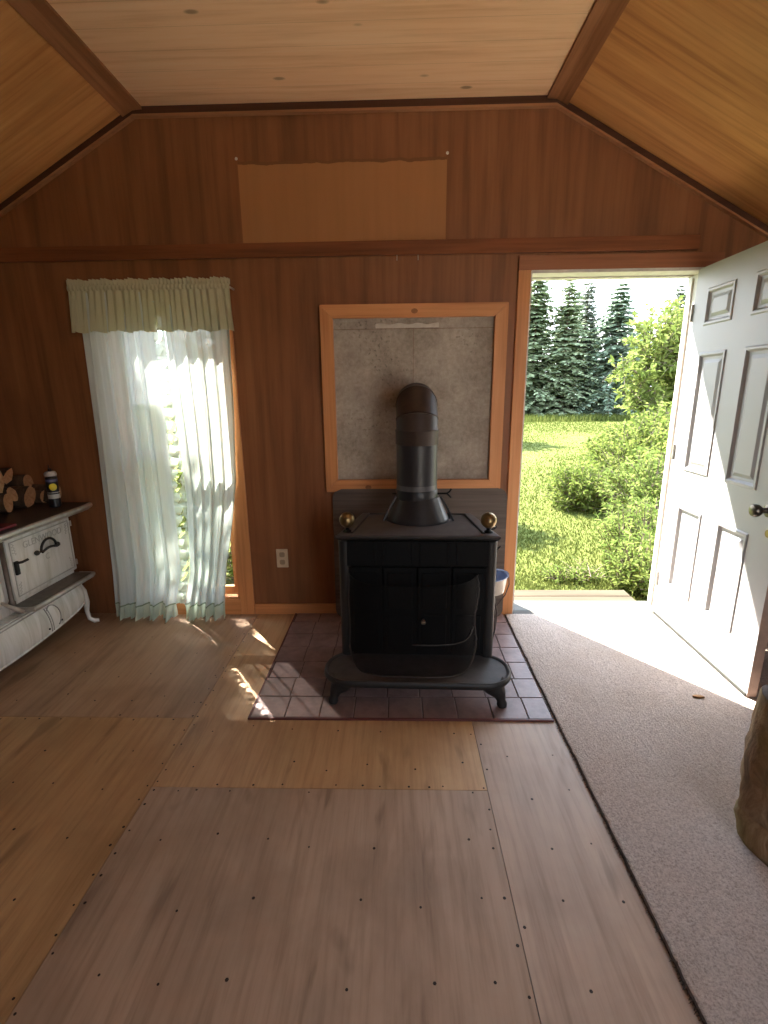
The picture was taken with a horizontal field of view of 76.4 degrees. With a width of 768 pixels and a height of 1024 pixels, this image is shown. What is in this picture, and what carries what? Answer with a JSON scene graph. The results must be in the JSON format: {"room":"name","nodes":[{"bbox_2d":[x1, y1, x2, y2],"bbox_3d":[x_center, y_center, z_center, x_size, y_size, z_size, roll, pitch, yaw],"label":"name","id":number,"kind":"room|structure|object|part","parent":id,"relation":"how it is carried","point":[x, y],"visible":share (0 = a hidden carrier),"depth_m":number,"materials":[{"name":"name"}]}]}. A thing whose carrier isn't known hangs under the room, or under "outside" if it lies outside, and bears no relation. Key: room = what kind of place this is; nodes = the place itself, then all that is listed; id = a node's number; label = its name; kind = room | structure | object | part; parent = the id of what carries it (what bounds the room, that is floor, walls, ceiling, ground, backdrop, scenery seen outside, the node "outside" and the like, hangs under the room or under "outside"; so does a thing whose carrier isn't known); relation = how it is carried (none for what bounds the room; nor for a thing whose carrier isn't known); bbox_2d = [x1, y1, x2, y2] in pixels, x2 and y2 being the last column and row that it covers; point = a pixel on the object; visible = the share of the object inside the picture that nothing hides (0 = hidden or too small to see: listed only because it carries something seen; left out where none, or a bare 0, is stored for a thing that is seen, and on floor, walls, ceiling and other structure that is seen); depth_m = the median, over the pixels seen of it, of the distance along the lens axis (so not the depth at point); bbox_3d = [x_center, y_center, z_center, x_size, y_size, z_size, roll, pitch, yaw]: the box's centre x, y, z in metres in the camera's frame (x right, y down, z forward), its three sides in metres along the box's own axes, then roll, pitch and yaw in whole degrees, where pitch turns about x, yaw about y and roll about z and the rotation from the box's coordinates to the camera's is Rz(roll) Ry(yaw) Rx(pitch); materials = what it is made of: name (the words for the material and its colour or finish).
{"room":"cabin living room","nodes":[
{"label":"cabin living room","id":0,"kind":"room"},
{"bbox_2d":[0,0,119,202],"bbox_3d":[-2.222,-1.126,0.479,1.720,1.001,4.836,0,14,2],"label":"ceiling","id":1,"kind":"structure","parent":0,"point":[48,109],"depth_m":2.29,"materials":[{"name":"brown wood"}]},
{"bbox_2d":[47,0,595,105],"bbox_3d":[-0.273,-1.596,0.312,2.190,0.050,4.836,0,14,2],"label":"ceiling","id":2,"kind":"structure","parent":0,"point":[162,52],"depth_m":2.11,"materials":[{"name":"brown wood"}]},
{"bbox_2d":[0,613,702,1023],"bbox_3d":[-0.267,1.309,1.028,5.300,0.201,4.556,0,14,2],"label":"floor","id":3,"kind":"structure","parent":0,"point":[169,854],"depth_m":1.52,"materials":[{"name":"orange wood"}]},
{"bbox_2d":[0,502,99,670],"bbox_3d":[-2.247,0.482,2.448,0.870,0.771,1.426,0,14,2],"label":"stove","id":4,"kind":"object","parent":3,"relation":"on","point":[41,590],"visible":1,"depth_m":2.68,"materials":[{"name":"white metal"}]},
{"bbox_3d":[-1.946,0.487,2.214,0.025,0.135,0.565,0,14,2],"label":"ash door","id":5,"kind":"part","parent":4,"relation":"part of","materials":[{"name":"white metal"}]},
{"bbox_2d":[0,494,12,512],"bbox_3d":[-2.336,-0.050,2.764,0.420,0.117,0.076,-1,14,0],"label":"firewood","id":6,"kind":"object","parent":4,"relation":"on","point":[6,503],"visible":1,"depth_m":2.75,"materials":[{"name":"brown wood"}]},
{"bbox_2d":[0,471,4,492],"bbox_3d":[-2.353,-0.171,2.706,0.430,0.155,0.102,-1,14,0],"label":"firewood","id":7,"kind":"object","parent":6,"relation":"on","point":[2,481],"visible":1,"depth_m":2.73,"materials":[{"name":"brown wood"}]},
{"bbox_2d":[0,487,17,500],"bbox_3d":[-2.349,-0.102,2.827,0.410,0.093,0.078,0,14,3],"label":"firewood","id":8,"kind":"object","parent":6,"relation":"on","point":[6,490],"visible":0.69,"depth_m":2.81,"materials":[{"name":"brown wood"}]},
{"bbox_2d":[0,523,16,530],"bbox_3d":[-1.955,0.110,2.314,0.145,0.014,0.380,0,14,2],"label":"folder","id":9,"kind":"object","parent":4,"relation":"on","point":[3,526],"visible":1,"depth_m":2.46,"materials":[{"name":"red paper"}]},
{"bbox_3d":[-1.932,0.312,2.495,0.034,0.365,0.033,0,14,2],"label":"trim post","id":10,"kind":"part","parent":4,"relation":"part of","materials":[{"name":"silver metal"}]},
{"bbox_3d":[-1.893,0.489,2.487,0.093,0.082,0.031,-11,17,-35],"label":"draft lever","id":11,"kind":"part","parent":4,"relation":"part of","materials":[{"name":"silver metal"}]},
{"bbox_3d":[-2.272,0.576,2.450,0.720,0.017,1.265,0,14,2],"label":"frame","id":12,"kind":"part","parent":4,"relation":"part of","materials":[{"name":"white metal"}]},
{"bbox_2d":[4,486,35,507],"bbox_3d":[-2.317,-0.092,2.926,0.410,0.127,0.102,0,14,4],"label":"firewood","id":13,"kind":"object","parent":4,"relation":"on","point":[26,495],"visible":0.69,"depth_m":2.89,"materials":[{"name":"brown wood"}]},
{"bbox_2d":[0,468,12,484],"bbox_3d":[-2.403,-0.209,2.886,0.360,0.093,0.107,-1,14,0],"label":"firewood","id":14,"kind":"object","parent":13,"relation":"on","point":[7,473],"visible":0.82,"depth_m":2.89,"materials":[{"name":"brown wood"}]},
{"bbox_3d":[-1.899,0.647,2.471,0.083,0.173,1.275,0,14,2],"label":"apron moulding","id":15,"kind":"part","parent":4,"relation":"part of","materials":[{"name":"metal"}]},
{"bbox_2d":[34,490,46,502],"bbox_3d":[-2.294,-0.095,3.022,0.410,0.084,0.093,0,14,3],"label":"firewood","id":16,"kind":"object","parent":4,"relation":"on","point":[39,497],"visible":0.28,"depth_m":2.98,"materials":[{"name":"brown wood"}]},
{"bbox_2d":[4,475,33,485],"bbox_3d":[-2.370,-0.181,2.997,0.380,0.101,0.087,0,14,2],"label":"firewood","id":17,"kind":"object","parent":16,"relation":"on","point":[17,480],"visible":0.47,"depth_m":2.96,"materials":[{"name":"brown wood"}]},
{"bbox_2d":[0,502,87,534],"bbox_3d":[-2.264,0.122,2.361,0.845,0.026,1.410,0,14,2],"label":"cooktop","id":18,"kind":"object","parent":4,"relation":"in","point":[27,519],"depth_m":2.73,"materials":[{"name":"metal"}]},
{"bbox_2d":[31,484,61,502],"bbox_3d":[-2.119,-0.112,3.022,0.200,0.118,0.077,0,14,2],"label":"firewood","id":19,"kind":"object","parent":4,"relation":"on","point":[36,486],"visible":0.24,"depth_m":3.01,"materials":[{"name":"brown wood"}]},
{"bbox_3d":[-1.847,0.128,2.350,0.048,0.040,1.426,0,14,2],"label":"edge trim","id":20,"kind":"part","parent":4,"relation":"part of","materials":[{"name":"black metal"}]},
{"bbox_2d":[3,517,90,606],"bbox_3d":[-1.880,0.270,2.767,0.132,0.378,0.546,0,14,2],"label":"oven","id":21,"kind":"object","parent":4,"relation":"in","point":[39,565],"depth_m":2.72,"materials":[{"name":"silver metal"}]},
{"bbox_2d":[44,465,61,507],"bbox_3d":[-1.969,-0.155,2.898,0.066,0.250,0.066,0,14,2],"label":"spray can","id":22,"kind":"object","parent":4,"relation":"on","point":[51,481],"visible":1,"depth_m":2.88,"materials":[{"name":"black metal"}]},
{"bbox_2d":[49,484,56,490],"bbox_3d":[-1.950,-0.147,2.878,0.039,0.042,0.007,-12,18,-38],"label":"label","id":23,"kind":"object","parent":22,"relation":"on","point":[52,487],"depth_m":2.88,"materials":[{"name":"yellow paper"}]},
{"bbox_3d":[-1.878,0.571,3.066,0.125,0.294,0.059,-7,15,-25],"label":"leg","id":24,"kind":"part","parent":4,"relation":"part of","materials":[{"name":"white metal"}]},
{"bbox_2d":[248,613,553,721],"bbox_3d":[0.083,0.792,2.674,1.355,0.010,1.063,0,14,2],"label":"hearth pad","id":25,"kind":"object","parent":3,"relation":"on","point":[296,686],"visible":0.5,"depth_m":2.33,"materials":[{"name":"tile"}]},
{"bbox_2d":[324,495,510,708],"bbox_3d":[0.164,0.386,2.454,0.880,0.893,0.706,0,14,3],"label":"wood stove","id":26,"kind":"object","parent":25,"relation":"on","point":[416,544],"depth_m":2.29,"materials":[{"name":"black metal"}]},
{"bbox_3d":[-0.196,0.820,2.279,0.109,0.142,0.103,6,15,23],"label":"leg","id":27,"kind":"part","parent":26,"relation":"part of","materials":[{"name":"metal"}]},
{"bbox_3d":[-0.086,0.472,2.354,0.156,0.440,0.026,0,14,3],"label":"folding door","id":28,"kind":"part","parent":26,"relation":"part of","materials":[{"name":"black metal"}]},
{"bbox_3d":[0.077,0.473,2.345,0.156,0.440,0.026,0,14,3],"label":"folding door","id":29,"kind":"part","parent":26,"relation":"part of","materials":[{"name":"black metal"}]},
{"bbox_3d":[0.134,0.522,2.253,0.615,0.453,0.150,0,14,3],"label":"spark screen","id":30,"kind":"part","parent":26,"relation":"part of","materials":[{"name":"black metal"}]},
{"bbox_3d":[0.156,0.752,2.323,0.880,0.038,0.277,0,14,3],"label":"hearth plate","id":31,"kind":"part","parent":26,"relation":"part of","materials":[{"name":"metal"}]},
{"bbox_3d":[0.165,0.068,2.450,0.756,0.041,0.440,0,14,3],"label":"plate","id":32,"kind":"part","parent":26,"relation":"part of","materials":[{"name":"metal"}]},
{"bbox_3d":[0.155,0.194,2.272,0.660,0.122,0.026,0,14,3],"label":"lintel panel","id":33,"kind":"part","parent":26,"relation":"part of","materials":[{"name":"black metal"}]},
{"bbox_2d":[392,383,451,501],"bbox_3d":[0.198,-0.398,2.633,0.305,0.577,0.582,0,14,2],"label":"stovepipe","id":34,"kind":"object","parent":26,"relation":"on","point":[417,432],"visible":1,"depth_m":2.40,"materials":[{"name":"black metal"}]},
{"bbox_3d":[0.195,-0.096,2.500,0.305,0.051,0.009,0,14,2],"label":"damper handle","id":35,"kind":"part","parent":34,"relation":"part of","materials":[{"name":"black metal"}]},
{"bbox_3d":[0.239,0.473,2.337,0.156,0.440,0.026,0,14,3],"label":"folding door","id":36,"kind":"part","parent":26,"relation":"part of","materials":[{"name":"black metal"}]},
{"bbox_3d":[0.278,0.571,2.211,0.304,0.053,0.055,-5,14,-16],"label":"cross rod","id":37,"kind":"part","parent":26,"relation":"part of","materials":[{"name":"black metal"}]},
{"bbox_3d":[0.401,0.474,2.328,0.156,0.440,0.026,0,14,3],"label":"folding door","id":38,"kind":"part","parent":26,"relation":"part of","materials":[{"name":"black metal"}]},
{"bbox_3d":[0.501,0.822,2.241,0.109,0.142,0.103,-5,15,-17],"label":"leg","id":39,"kind":"part","parent":26,"relation":"part of","materials":[{"name":"metal"}]},
{"bbox_2d":[493,546,498,636],"bbox_3d":[0.561,0.419,2.464,0.041,0.527,0.033,0,14,2],"label":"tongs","id":40,"kind":"object","parent":26,"relation":"hanging from","point":[495,606],"visible":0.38,"depth_m":2.50,"materials":[{"name":"metal"}]},
{"bbox_3d":[0.556,0.436,2.462,0.030,0.495,0.021,0,14,2],"label":"arm","id":41,"kind":"part","parent":40,"relation":"part of","materials":[{"name":"metal"}]},
{"bbox_3d":[0.565,0.434,2.468,0.032,0.496,0.033,0,14,2],"label":"arm","id":42,"kind":"part","parent":40,"relation":"part of","materials":[{"name":"metal"}]},
{"bbox_2d":[492,526,509,605],"bbox_3d":[0.603,0.287,2.734,0.196,0.502,0.197,-13,19,-41],"label":"bucket","id":43,"kind":"object","parent":26,"relation":"hanging from","point":[501,575],"visible":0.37,"depth_m":2.72,"materials":[{"name":"metal"}]},
{"bbox_3d":[0.605,0.406,2.763,0.187,0.116,0.188,0,14,2],"label":"bowl","id":44,"kind":"part","parent":43,"relation":"part of","materials":[{"name":"white metal"}]},
{"bbox_3d":[0.606,0.454,2.733,0.195,0.180,0.067,0,14,2],"label":"bail handle","id":45,"kind":"part","parent":43,"relation":"part of","materials":[{"name":"metal"}]},
{"bbox_2d":[333,488,506,616],"bbox_3d":[0.219,0.265,3.049,1.060,0.833,0.059,0,14,2],"label":"shield","id":46,"kind":"object","parent":25,"relation":"on","point":[477,502],"visible":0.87,"depth_m":2.98,"materials":[{"name":"grey metal"}]},
{"bbox_2d":[504,614,767,1023],"bbox_3d":[1.536,1.200,0.951,1.657,0.013,4.510,0,14,2],"label":"carpet","id":47,"kind":"object","parent":3,"relation":"on","point":[660,763],"visible":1,"depth_m":1.83,"materials":[{"name":"beige carpet"}]},
{"bbox_2d":[692,694,704,697],"bbox_3d":[1.471,0.864,2.287,0.053,0.008,0.018,2,14,10],"label":"chip","id":48,"kind":"object","parent":47,"relation":"on","point":[695,695],"visible":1,"depth_m":2.28,"materials":[{"name":"brown wood"}]},
{"bbox_2d":[733,684,767,866],"bbox_3d":[1.404,0.811,1.419,0.499,0.526,0.495,-6,15,-21],"label":"stump","id":49,"kind":"object","parent":47,"relation":"on","point":[750,809],"visible":1,"depth_m":1.49,"materials":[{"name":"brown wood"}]},
{"bbox_2d":[0,108,767,612],"bbox_3d":[-0.222,-0.591,2.978,5.580,3.258,0.140,0,14,2],"label":"wall","id":50,"kind":"structure","parent":0,"point":[505,173],"depth_m":2.69,"materials":[{"name":"brown wood"}]},
{"bbox_2d":[6,0,141,116],"bbox_3d":[-1.370,-1.542,0.344,0.105,0.045,4.536,0,14,2],"label":"trim","id":51,"kind":"structure","parent":50,"relation":"attached to","point":[39,14],"depth_m":2.09,"materials":[{"name":"brown wood"}]},
{"bbox_2d":[176,289,254,613],"bbox_3d":[-1.281,-0.324,3.062,0.845,2.020,0.158,0,14,2],"label":"window","id":52,"kind":"structure","parent":50,"relation":"in","point":[239,596],"depth_m":3.10,"materials":[{"name":"brown wood"}]},
{"bbox_3d":[-1.281,-0.341,3.081,0.635,1.795,0.067,0,14,2],"label":"sash","id":53,"kind":"part","parent":52,"relation":"part of","materials":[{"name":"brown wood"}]},
{"bbox_3d":[-1.281,-0.335,3.068,0.675,1.840,0.140,0,14,2],"label":"frame","id":54,"kind":"part","parent":52,"relation":"part of","materials":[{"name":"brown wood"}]},
{"bbox_3d":[-1.273,0.557,3.236,0.635,0.018,0.062,0,14,2],"label":"sill","id":55,"kind":"part","parent":52,"relation":"part of","materials":[{"name":"brown wood"}]},
{"bbox_3d":[-1.282,-0.269,3.004,0.845,1.942,0.018,0,14,2],"label":"casing","id":56,"kind":"part","parent":52,"relation":"part of","materials":[{"name":"brown wood"}]},
{"bbox_2d":[276,549,288,566],"bbox_3d":[-0.652,0.297,3.130,0.074,0.124,0.008,0,14,2],"label":"wall outlet","id":57,"kind":"object","parent":50,"relation":"attached to","point":[281,554],"visible":1,"depth_m":3.13,"materials":[{"name":"beige plastic"}]},
{"bbox_2d":[255,603,336,613],"bbox_3d":[-0.045,0.634,3.195,1.605,0.072,0.016,0,14,2],"label":"baseboard","id":58,"kind":"structure","parent":50,"relation":"attached to","point":[260,608],"depth_m":3.20,"materials":[{"name":"brown wood"}]},
{"bbox_2d":[0,234,700,262],"bbox_3d":[-0.593,-1.443,2.692,4.580,0.072,0.026,0,14,2],"label":"trim","id":59,"kind":"structure","parent":50,"relation":"attached to","point":[644,242],"depth_m":2.67,"materials":[{"name":"brown wood"}]},
{"bbox_2d":[0,95,767,238],"bbox_3d":[-0.235,-1.671,2.628,5.300,0.914,0.022,0,14,2],"label":"trim","id":60,"kind":"structure","parent":50,"relation":"attached to","point":[536,98],"depth_m":2.52,"materials":[{"name":"brown wood"}]},
{"bbox_2d":[319,302,508,491],"bbox_3d":[0.170,-0.646,2.858,1.054,1.066,0.044,0,14,2],"label":"panel","id":61,"kind":"object","parent":50,"relation":"attached to","point":[462,361],"visible":0.94,"depth_m":2.84,"materials":[{"name":"grey stone"}]},
{"bbox_3d":[-0.321,-0.644,2.872,0.072,1.061,0.043,0,14,2],"label":"frame rail","id":62,"kind":"part","parent":61,"relation":"part of","materials":[{"name":"brown wood"}]},
{"bbox_3d":[0.175,-0.164,2.978,1.050,0.071,0.043,0,14,2],"label":"frame rail","id":63,"kind":"part","parent":61,"relation":"part of","materials":[{"name":"brown wood"}]},
{"bbox_3d":[0.165,-1.129,2.740,1.050,0.071,0.043,0,14,2],"label":"frame rail","id":64,"kind":"part","parent":61,"relation":"part of","materials":[{"name":"brown wood"}]},
{"bbox_3d":[0.661,-0.648,2.845,0.072,1.061,0.043,0,14,2],"label":"frame rail","id":65,"kind":"part","parent":61,"relation":"part of","materials":[{"name":"brown wood"}]},
{"bbox_2d":[501,270,530,614],"bbox_3d":[0.785,-0.332,2.933,0.069,2.054,0.020,0,14,2],"label":"trim","id":66,"kind":"structure","parent":50,"relation":"attached to","point":[524,276],"depth_m":2.88,"materials":[{"name":"brown wood"}]},
{"bbox_2d":[513,601,653,613],"bbox_3d":[1.310,0.650,3.248,0.940,0.066,0.200,0,14,2],"label":"trim","id":67,"kind":"structure","parent":50,"relation":"attached to","point":[520,607],"depth_m":3.21,"materials":[{"name":"wood"}]},
{"bbox_2d":[547,0,629,104],"bbox_3d":[0.824,-1.552,0.284,0.105,0.044,4.536,0,14,2],"label":"trim","id":68,"kind":"structure","parent":50,"relation":"attached to","point":[603,15],"depth_m":2.10,"materials":[{"name":"brown wood"}]},
{"bbox_2d":[512,267,703,613],"bbox_3d":[1.305,-0.360,2.994,0.972,2.070,0.174,0,14,2],"label":"trim","id":69,"kind":"structure","parent":50,"relation":"attached to","point":[691,273],"depth_m":2.85,"materials":[{"name":"white wood"}]},
{"bbox_2d":[518,252,724,270],"bbox_3d":[1.291,-1.367,2.664,1.103,0.074,0.020,0,14,2],"label":"trim","id":70,"kind":"structure","parent":50,"relation":"attached to","point":[691,259],"depth_m":2.65,"materials":[{"name":"brown wood"}]},
{"bbox_2d":[653,241,767,696],"bbox_3d":[1.693,-0.229,2.476,0.125,2.030,0.908,0,14,3],"label":"door","id":71,"kind":"structure","parent":50,"relation":"in","point":[711,581],"depth_m":2.44,"materials":[{"name":"white wood"}]},
{"bbox_3d":[1.648,-0.006,2.138,0.077,0.064,0.064,0,14,2],"label":"knob","id":72,"kind":"part","parent":71,"relation":"part of","materials":[{"name":"brown metal"}]},
{"bbox_2d":[570,0,767,224],"bbox_3d":[1.661,-1.170,0.366,1.670,0.944,4.836,0,14,2],"label":"ceiling","id":73,"kind":"structure","parent":0,"point":[684,81],"depth_m":2.09,"materials":[{"name":"brown wood"}]},
{"label":"outside","id":74,"kind":"structure","parent":0,"visible":0},
{"bbox_2d":[167,405,653,600],"bbox_3d":[0.526,-3.152,19.815,120.000,0.076,120.000,0,14,2],"label":"ground","id":75,"kind":"structure","parent":74,"point":[172,429],"depth_m":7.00,"materials":[{"name":"green plant"}]},
{"bbox_2d":[171,441,233,583],"bbox_3d":[-1.341,-0.593,4.341,1.430,2.617,0.930,-6,15,-20],"label":"shrub","id":76,"kind":"object","parent":75,"relation":"on","point":[229,562],"visible":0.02,"depth_m":4.39,"materials":[{"name":"green plant"}]},
{"bbox_2d":[525,327,547,410],"bbox_3d":[7.808,-10.290,31.092,6.982,9.708,6.488,8,16,30],"label":"spruce tree","id":77,"kind":"object","parent":75,"relation":"on","point":[529,327],"visible":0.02,"depth_m":29.75,"materials":[{"name":"green plant"}]},
{"bbox_2d":[524,281,579,416],"bbox_3d":[9.203,-9.974,30.094,6.361,9.517,6.845,-1,14,-1],"label":"spruce tree","id":78,"kind":"object","parent":75,"relation":"on","point":[539,315],"visible":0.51,"depth_m":29.51,"materials":[{"name":"green plant"}]},
{"bbox_2d":[525,280,608,416],"bbox_3d":[10.979,-9.498,29.746,5.987,8.664,6.170,-14,19,-42],"label":"spruce tree","id":79,"kind":"object","parent":75,"relation":"on","point":[569,314],"visible":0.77,"depth_m":29.16,"materials":[{"name":"green plant"}]},
{"bbox_2d":[535,555,611,583],"bbox_3d":[1.741,0.537,4.447,0.721,0.282,0.398,0,14,2],"label":"plant","id":80,"kind":"object","parent":75,"relation":"on","point":[572,573],"visible":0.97,"depth_m":4.42,"materials":[{"name":"green plant"}]},
{"bbox_2d":[514,590,635,600],"bbox_3d":[1.100,0.751,3.551,1.400,0.250,0.348,0,14,2],"label":"wooden step","id":81,"kind":"structure","parent":75,"relation":"on","point":[519,595],"depth_m":3.58,"materials":[{"name":"wood"}]},
{"bbox_2d":[547,282,602,411],"bbox_3d":[12.909,-10.283,31.171,4.527,8.219,4.653,-9,16,-30],"label":"tree","id":82,"kind":"object","parent":75,"relation":"on","point":[588,315],"visible":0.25,"depth_m":30.38,"materials":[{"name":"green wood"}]},
{"bbox_2d":[537,457,621,513],"bbox_3d":[2.879,-0.369,7.041,1.224,0.788,1.039,0,14,2],"label":"shrub","id":83,"kind":"object","parent":75,"relation":"on","point":[575,486],"visible":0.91,"depth_m":6.93,"materials":[{"name":"green plant"}]},
{"bbox_2d":[564,283,647,416],"bbox_3d":[13.753,-9.048,29.540,6.837,8.766,5.952,-13,19,-41],"label":"spruce tree","id":84,"kind":"object","parent":75,"relation":"on","point":[614,328],"visible":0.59,"depth_m":28.69,"materials":[{"name":"green plant"}]},
{"bbox_2d":[573,401,672,499],"bbox_3d":[3.981,-0.936,7.520,1.951,1.573,1.785,-13,19,-41],"label":"shrub","id":85,"kind":"object","parent":75,"relation":"on","point":[646,434],"visible":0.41,"depth_m":7.43,"materials":[{"name":"green plant"}]},
{"bbox_2d":[589,492,659,566],"bbox_3d":[2.560,0.197,4.840,0.980,0.795,0.826,-7,15,-23],"label":"plant","id":86,"kind":"object","parent":75,"relation":"on","point":[631,520],"visible":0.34,"depth_m":4.80,"materials":[{"name":"green plant"}]},
{"bbox_2d":[597,527,654,597],"bbox_3d":[2.221,0.458,4.162,0.726,0.605,0.752,0,14,2],"label":"plant","id":87,"kind":"object","parent":75,"relation":"on","point":[633,578],"visible":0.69,"depth_m":4.13,"materials":[{"name":"green plant"}]},
{"bbox_2d":[596,445,665,529],"bbox_3d":[3.183,-0.228,5.754,1.369,1.088,1.130,0,14,2],"label":"shrub","id":88,"kind":"object","parent":75,"relation":"on","point":[632,489],"visible":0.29,"depth_m":5.69,"materials":[{"name":"green plant"}]},
{"bbox_2d":[606,295,684,417],"bbox_3d":[5.418,-2.271,9.148,3.021,3.404,1.567,-6,15,-20],"label":"leafy tree","id":89,"kind":"object","parent":75,"relation":"on","point":[658,365],"visible":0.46,"depth_m":8.78,"materials":[{"name":"green plant"}]},
{"bbox_2d":[636,319,655,403],"bbox_3d":[17.421,-9.599,33.359,4.792,6.662,4.452,11,18,38],"label":"spruce tree","id":90,"kind":"object","parent":75,"relation":"on","point":[645,319],"visible":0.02,"depth_m":32.47,"materials":[{"name":"green plant"}]},
{"bbox_2d":[630,426,669,498],"bbox_3d":[3.857,-0.510,6.172,1.334,1.387,1.238,0,14,2],"label":"shrub","id":91,"kind":"object","parent":75,"relation":"on","point":[654,448],"visible":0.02,"depth_m":6.14,"materials":[{"name":"green plant"}]},
{"bbox_2d":[629,391,671,465],"bbox_3d":[5.139,-1.230,8.441,1.796,1.672,1.468,2,14,10],"label":"shrub","id":92,"kind":"object","parent":75,"relation":"on","point":[655,414],"visible":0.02,"depth_m":8.34,"materials":[{"name":"green plant"}]},
{"bbox_2d":[643,284,686,411],"bbox_3d":[17.702,-9.838,30.010,4.301,7.808,4.420,-12,18,-38],"label":"tree","id":93,"kind":"object","parent":75,"relation":"on","point":[679,293],"visible":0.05,"depth_m":29.25,"materials":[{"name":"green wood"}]},
{"bbox_3d":[-1.296,-1.247,2.735,0.902,0.011,0.071,0,14,2],"label":"curtain rod","id":94,"kind":"object","parent":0,"visible":0},
{"bbox_2d":[82,292,186,621],"bbox_3d":[-1.495,-0.265,2.923,0.512,1.972,0.120,-1,14,0],"label":"sheer curtain","id":95,"kind":"object","parent":94,"relation":"hanging from","point":[132,415],"visible":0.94,"depth_m":2.95,"materials":[{"name":"white fabric"}]},
{"bbox_2d":[66,276,233,333],"bbox_3d":[-1.297,-1.143,2.700,0.930,0.286,0.060,0,14,2],"label":"valance","id":96,"kind":"object","parent":94,"relation":"hanging from","point":[202,303],"visible":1,"depth_m":2.70,"materials":[{"name":"beige fabric"}]},
{"bbox_2d":[151,301,235,621],"bbox_3d":[-1.085,-0.267,2.916,0.462,1.970,0.123,0,14,2],"label":"sheer curtain","id":97,"kind":"object","parent":94,"relation":"hanging from","point":[199,361],"visible":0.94,"depth_m":2.91,"materials":[{"name":"white fabric"}]}
]}

